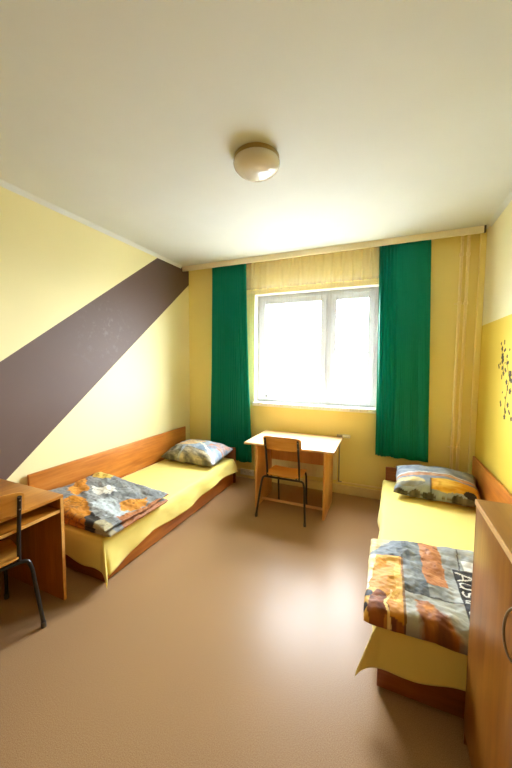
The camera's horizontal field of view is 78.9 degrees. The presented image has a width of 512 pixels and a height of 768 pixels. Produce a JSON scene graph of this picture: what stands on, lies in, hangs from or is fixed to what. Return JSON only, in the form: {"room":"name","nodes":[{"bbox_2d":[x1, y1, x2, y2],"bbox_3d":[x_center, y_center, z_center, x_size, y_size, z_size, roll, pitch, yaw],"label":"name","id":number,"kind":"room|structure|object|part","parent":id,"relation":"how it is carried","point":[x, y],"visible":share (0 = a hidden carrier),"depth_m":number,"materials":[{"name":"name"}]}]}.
{"room":"dormitory room","nodes":[
{"label":"dormitory room","id":0,"kind":"room"},
{"bbox_2d":[0,186,189,485],"bbox_3d":[-2.087,-0.048,2.515,0.200,3.040,5.600,2,4,23],"label":"wall","id":1,"kind":"structure","parent":0,"point":[94,325],"depth_m":3.06,"materials":[{"name":"yellow paint"}]},
{"bbox_2d":[0,179,181,267],"bbox_3d":[-2.025,-1.533,2.232,0.034,0.036,4.909,2,4,23],"label":"trim","id":2,"kind":"structure","parent":1,"relation":"attached to","point":[3,184],"depth_m":2.98,"materials":[{"name":"paint"}]},
{"bbox_2d":[0,476,471,767],"bbox_3d":[-0.305,1.608,1.869,4.092,0.150,5.600,2,4,23],"label":"floor","id":3,"kind":"structure","parent":0,"point":[237,638],"depth_m":1.73,"materials":[{"name":"laminate"}]},
{"bbox_2d":[0,492,46,628],"bbox_3d":[-1.679,1.075,1.870,0.497,0.895,0.566,4,5,41],"label":"chair","id":4,"kind":"object","parent":3,"relation":"on","point":[12,504],"visible":1,"depth_m":1.89,"materials":[{"name":"brown wood"}]},
{"bbox_3d":[-1.736,1.312,2.159,0.023,0.342,0.051,-4,6,-45],"label":"leg","id":5,"kind":"part","parent":4,"relation":"part of","materials":[{"name":"black metal"}]},
{"bbox_3d":[-1.689,1.079,1.879,0.380,0.053,0.398,4,5,41],"label":"seat","id":6,"kind":"part","parent":4,"relation":"part of","materials":[{"name":"brown wood"}]},
{"bbox_3d":[-1.524,0.716,1.712,0.064,0.154,0.416,4,5,41],"label":"backrest","id":7,"kind":"part","parent":4,"relation":"part of","materials":[{"name":"brown wood"}]},
{"bbox_3d":[-1.695,1.125,1.887,0.391,0.081,0.498,4,5,41],"label":"seat frame","id":8,"kind":"part","parent":4,"relation":"part of","materials":[{"name":"black metal"}]},
{"bbox_3d":[-1.365,1.329,1.949,0.098,0.345,0.023,2,4,18],"label":"leg","id":9,"kind":"part","parent":4,"relation":"part of","materials":[{"name":"black metal"}]},
{"bbox_2d":[0,479,66,599],"bbox_3d":[-1.899,1.154,1.763,0.758,0.750,1.177,2,4,23],"label":"desk","id":10,"kind":"object","parent":3,"relation":"on","point":[42,516],"visible":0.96,"depth_m":2.18,"materials":[{"name":"laminate"}]},
{"bbox_2d":[0,505,58,535],"bbox_3d":[-1.891,0.888,1.742,0.722,0.020,1.133,2,4,23],"label":"shelf","id":11,"kind":"object","parent":10,"relation":"attached to","point":[7,528],"depth_m":2.00,"materials":[{"name":"laminate"}]},
{"bbox_2d":[27,426,235,581],"bbox_3d":[-1.089,1.064,3.491,0.908,0.700,2.215,2,4,23],"label":"bed","id":12,"kind":"object","parent":3,"relation":"on","point":[124,460],"visible":0.26,"depth_m":3.32,"materials":[{"name":"laminate"}]},
{"bbox_3d":[-1.520,1.345,2.499,0.852,0.248,0.022,2,4,23],"label":"footboard","id":13,"kind":"part","parent":12,"relation":"part of","materials":[{"name":"laminate"}]},
{"bbox_3d":[-1.495,0.999,3.662,0.024,0.600,2.210,2,4,23],"label":"wall panel","id":14,"kind":"part","parent":12,"relation":"part of","materials":[{"name":"laminate"}]},
{"bbox_2d":[64,458,237,586],"bbox_3d":[-1.073,1.231,3.394,0.924,0.327,2.161,2,4,23],"label":"sheet","id":15,"kind":"object","parent":12,"relation":"on","point":[185,483],"visible":0.58,"depth_m":2.96,"materials":[{"name":"yellow fabric"}]},
{"bbox_2d":[48,472,168,536],"bbox_3d":[-1.358,1.013,2.752,0.921,0.185,0.736,2,4,23],"label":"duvet","id":16,"kind":"object","parent":15,"relation":"on","point":[103,504],"visible":0.91,"depth_m":2.67,"materials":[{"name":"fabric"}]},
{"bbox_2d":[161,439,232,465],"bbox_3d":[-0.778,0.894,4.151,0.800,0.239,0.515,2,4,25],"label":"pillow","id":17,"kind":"object","parent":15,"relation":"on","point":[190,451],"visible":1,"depth_m":3.99,"materials":[{"name":"fabric"}]},
{"bbox_3d":[-0.728,1.294,3.304,0.022,0.248,2.080,2,4,23],"label":"rail","id":18,"kind":"part","parent":12,"relation":"part of","materials":[{"name":"laminate"}]},
{"bbox_3d":[-0.684,1.096,4.420,0.882,0.488,0.028,2,4,23],"label":"headboard","id":19,"kind":"part","parent":12,"relation":"part of","materials":[{"name":"laminate"}]},
{"bbox_2d":[255,436,307,526],"bbox_3d":[0.343,0.979,3.448,0.566,0.895,0.497,2,4,23],"label":"chair","id":20,"kind":"object","parent":3,"relation":"on","point":[270,442],"visible":0.99,"depth_m":3.28,"materials":[{"name":"brown wood"}]},
{"bbox_3d":[0.030,1.239,3.382,0.098,0.345,0.023,-3,6,-44],"label":"leg","id":21,"kind":"part","parent":20,"relation":"part of","materials":[{"name":"black metal"}]},
{"bbox_3d":[0.271,1.216,3.733,0.023,0.342,0.051,2,4,19],"label":"leg","id":22,"kind":"part","parent":20,"relation":"part of","materials":[{"name":"black metal"}]},
{"bbox_3d":[0.266,0.621,3.237,0.416,0.154,0.064,2,4,23],"label":"backrest","id":23,"kind":"part","parent":20,"relation":"part of","materials":[{"name":"brown wood"}]},
{"bbox_3d":[0.350,1.028,3.471,0.498,0.081,0.391,2,4,23],"label":"seat frame","id":24,"kind":"part","parent":20,"relation":"part of","materials":[{"name":"black metal"}]},
{"bbox_3d":[0.348,0.982,3.461,0.398,0.053,0.380,2,4,23],"label":"seat","id":25,"kind":"part","parent":20,"relation":"part of","materials":[{"name":"brown wood"}]},
{"bbox_3d":[0.496,1.256,3.185,0.023,0.345,0.098,0,4,0],"label":"leg","id":26,"kind":"part","parent":20,"relation":"part of","materials":[{"name":"black metal"}]},
{"bbox_3d":[0.582,1.227,3.602,0.023,0.342,0.051,2,4,27],"label":"leg","id":27,"kind":"part","parent":20,"relation":"part of","materials":[{"name":"black metal"}]},
{"bbox_2d":[244,430,342,520],"bbox_3d":[0.463,1.033,3.717,1.012,0.750,0.705,2,4,23],"label":"table","id":28,"kind":"object","parent":3,"relation":"on","point":[316,449],"visible":0.9,"depth_m":3.65,"materials":[{"name":"laminate"}]},
{"bbox_3d":[0.098,1.038,3.783,0.022,0.726,0.500,2,4,23],"label":"panel","id":29,"kind":"part","parent":28,"relation":"part of","materials":[{"name":"laminate"}]},
{"bbox_3d":[0.538,0.818,3.815,0.746,0.286,0.020,2,4,23],"label":"modesty panel","id":30,"kind":"part","parent":28,"relation":"part of","materials":[{"name":"laminate"}]},
{"bbox_3d":[0.807,1.063,3.483,0.022,0.726,0.500,2,4,23],"label":"panel","id":31,"kind":"part","parent":28,"relation":"part of","materials":[{"name":"laminate"}]},
{"bbox_2d":[377,456,511,718],"bbox_3d":[1.452,1.155,2.419,0.870,0.700,2.215,2,4,23],"label":"bed","id":32,"kind":"object","parent":3,"relation":"on","point":[449,700],"visible":0.16,"depth_m":1.55,"materials":[{"name":"laminate"}]},
{"bbox_3d":[1.840,1.186,3.355,0.829,0.488,0.028,2,4,23],"label":"headboard","id":33,"kind":"part","parent":32,"relation":"part of","materials":[{"name":"laminate"}]},
{"bbox_2d":[355,480,475,690],"bbox_3d":[1.343,1.287,2.369,0.924,0.266,2.169,2,4,23],"label":"sheet","id":34,"kind":"object","parent":32,"relation":"on","point":[401,517],"visible":0.45,"depth_m":2.25,"materials":[{"name":"yellow fabric"}]},
{"bbox_2d":[364,539,473,655],"bbox_3d":[1.121,1.142,1.762,0.921,0.119,0.847,2,4,23],"label":"duvet","id":35,"kind":"object","parent":34,"relation":"on","point":[421,591],"visible":0.76,"depth_m":1.66,"materials":[{"name":"fabric"}]},
{"bbox_2d":[393,465,480,506],"bbox_3d":[1.768,0.968,3.075,0.730,0.257,0.446,2,4,26],"label":"pillow","id":36,"kind":"object","parent":34,"relation":"on","point":[434,483],"visible":0.98,"depth_m":2.96,"materials":[{"name":"fabric"}]},
{"bbox_3d":[1.011,1.435,1.431,0.844,0.248,0.022,2,4,23],"label":"footboard","id":37,"kind":"part","parent":32,"relation":"part of","materials":[{"name":"laminate"}]},
{"bbox_3d":[1.843,1.119,2.253,0.024,0.600,2.210,2,4,23],"label":"wall panel","id":38,"kind":"part","parent":32,"relation":"part of","materials":[{"name":"laminate"}]},
{"bbox_2d":[463,499,511,767],"bbox_3d":[0.927,1.070,0.739,0.541,1.096,1.108,2,4,23],"label":"base cabinet","id":39,"kind":"object","parent":3,"relation":"on","point":[487,731],"visible":1,"depth_m":1.09,"materials":[{"name":"laminate"}]},
{"bbox_3d":[1.152,1.048,1.234,0.512,1.074,0.018,2,4,23],"label":"panel","id":40,"kind":"part","parent":39,"relation":"part of","materials":[{"name":"laminate"}]},
{"bbox_3d":[0.726,0.712,0.893,0.008,0.171,0.035,-2,4,-26],"label":"handle","id":41,"kind":"part","parent":39,"relation":"part of","materials":[{"name":"metal"}]},
{"bbox_2d":[0,0,511,266],"bbox_3d":[-0.284,-1.574,1.648,4.092,0.150,5.600,2,4,23],"label":"ceiling","id":42,"kind":"structure","parent":0,"point":[383,119],"depth_m":1.74,"materials":[{"name":"paint"}]},
{"bbox_2d":[233,142,279,181],"bbox_3d":[0.004,-1.470,2.104,0.314,0.118,0.314,2,4,23],"label":"ceiling lamp","id":43,"kind":"object","parent":42,"relation":"attached to","point":[253,161],"visible":1,"depth_m":2.02,"materials":[{"name":"beige glass"}]},
{"bbox_2d":[182,225,486,271],"bbox_3d":[0.630,-1.611,3.852,3.656,0.070,0.099,2,4,23],"label":"rail","id":44,"kind":"object","parent":42,"relation":"attached to","point":[478,229],"visible":1,"depth_m":3.61,"materials":[{"name":"paint"}]},
{"bbox_2d":[211,264,251,462],"bbox_3d":[-0.362,-0.277,4.374,0.657,2.751,0.063,2,4,23],"label":"curtain","id":45,"kind":"object","parent":44,"relation":"hanging from","point":[230,398],"visible":0.93,"depth_m":4.37,"materials":[{"name":"teal fabric"}]},
{"bbox_2d":[375,240,430,462],"bbox_3d":[1.666,-0.352,3.510,0.584,2.454,0.037,2,4,23],"label":"curtain","id":46,"kind":"object","parent":44,"relation":"hanging from","point":[404,303],"visible":0.99,"depth_m":3.51,"materials":[{"name":"teal fabric"}]},
{"bbox_2d":[189,233,479,490],"bbox_3d":[0.739,-0.146,4.194,3.692,3.040,0.300,2,4,23],"label":"wall","id":47,"kind":"structure","parent":0,"point":[359,464],"depth_m":3.84,"materials":[{"name":"yellow paint"}]},
{"bbox_2d":[240,468,253,475],"bbox_3d":[-0.126,1.259,4.457,0.205,0.087,0.018,2,4,23],"label":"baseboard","id":48,"kind":"structure","parent":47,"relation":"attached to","point":[249,472],"depth_m":4.45,"materials":[{"name":"white plastic"}]},
{"bbox_2d":[236,468,380,499],"bbox_3d":[0.643,1.323,4.157,3.639,0.112,0.022,2,4,23],"label":"baseboard","id":49,"kind":"structure","parent":47,"relation":"attached to","point":[337,488],"depth_m":3.98,"materials":[{"name":"paint"}]},
{"bbox_2d":[272,430,349,481],"bbox_3d":[0.660,0.918,4.069,1.094,0.631,0.120,2,4,23],"label":"radiator","id":50,"kind":"object","parent":47,"relation":"attached to","point":[313,470],"visible":0.21,"depth_m":4.01,"materials":[{"name":"beige paint"}]},
{"bbox_2d":[252,284,378,413],"bbox_3d":[0.739,-0.443,4.075,1.603,1.529,0.260,2,4,23],"label":"window","id":51,"kind":"structure","parent":47,"relation":"in","point":[329,297],"depth_m":4.05,"materials":[{"name":"white paint"}]},
{"bbox_3d":[0.499,-0.473,4.253,0.917,1.394,0.067,2,4,23],"label":"sash","id":52,"kind":"part","parent":51,"relation":"part of","materials":[{"name":"white plastic"}]},
{"bbox_3d":[0.721,0.297,4.094,1.597,0.050,0.189,2,4,23],"label":"sill","id":53,"kind":"part","parent":51,"relation":"part of","materials":[{"name":"white paint"}]},
{"bbox_3d":[1.212,-0.447,3.952,0.532,1.394,0.067,2,4,23],"label":"sash","id":54,"kind":"part","parent":51,"relation":"part of","materials":[{"name":"white glass"}]},
{"bbox_2d":[336,481,381,488],"bbox_3d":[1.598,1.260,3.713,1.260,0.021,0.022,2,4,23],"label":"pipe","id":55,"kind":"object","parent":47,"relation":"attached to","point":[336,481],"visible":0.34,"depth_m":3.84,"materials":[{"name":"yellow metal"}]},
{"bbox_2d":[447,235,463,468],"bbox_3d":[2.164,-0.081,3.386,0.068,3.038,0.060,-1,4,-21],"label":"pipe","id":56,"kind":"object","parent":47,"relation":"attached to","point":[461,254],"visible":0.92,"depth_m":3.35,"materials":[{"name":"yellow metal"}]},
{"bbox_2d":[455,235,470,470],"bbox_3d":[2.224,-0.079,3.366,0.040,3.038,0.069,2,4,23],"label":"pipe","id":57,"kind":"object","parent":47,"relation":"attached to","point":[468,253],"visible":0.91,"depth_m":3.33,"materials":[{"name":"yellow metal"}]},
{"bbox_2d":[475,200,511,494],"bbox_3d":[1.497,0.081,1.002,0.200,3.040,5.600,2,4,23],"label":"wall","id":58,"kind":"structure","parent":0,"point":[493,443],"depth_m":2.77,"materials":[{"name":"yellow paint"}]},
{"bbox_2d":[467,229,486,473],"bbox_3d":[2.345,-0.075,3.320,0.050,3.039,0.060,2,4,23],"label":"trim","id":59,"kind":"structure","parent":58,"relation":"attached to","point":[483,236],"depth_m":3.28,"materials":[{"name":"yellow paint"}]},
{"bbox_2d":[488,190,511,226],"bbox_3d":[1.343,-1.412,0.811,0.034,0.036,4.909,2,4,23],"label":"trim","id":60,"kind":"structure","parent":58,"relation":"attached to","point":[508,199],"depth_m":2.75,"materials":[{"name":"paint"}]},
{"bbox_2d":[498,340,511,421],"bbox_3d":[2.034,-0.036,2.526,0.002,0.658,0.466,2,4,23],"label":"wall decal","id":61,"kind":"object","parent":58,"relation":"attached to","point":[502,356],"visible":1,"depth_m":2.54,"materials":[{"name":"paint"}]},
{"label":"outside","id":62,"kind":"structure","parent":0,"visible":0},
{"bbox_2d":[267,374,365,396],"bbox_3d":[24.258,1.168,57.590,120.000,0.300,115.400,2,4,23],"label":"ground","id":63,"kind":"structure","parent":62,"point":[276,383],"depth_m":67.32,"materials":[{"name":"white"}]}
]}

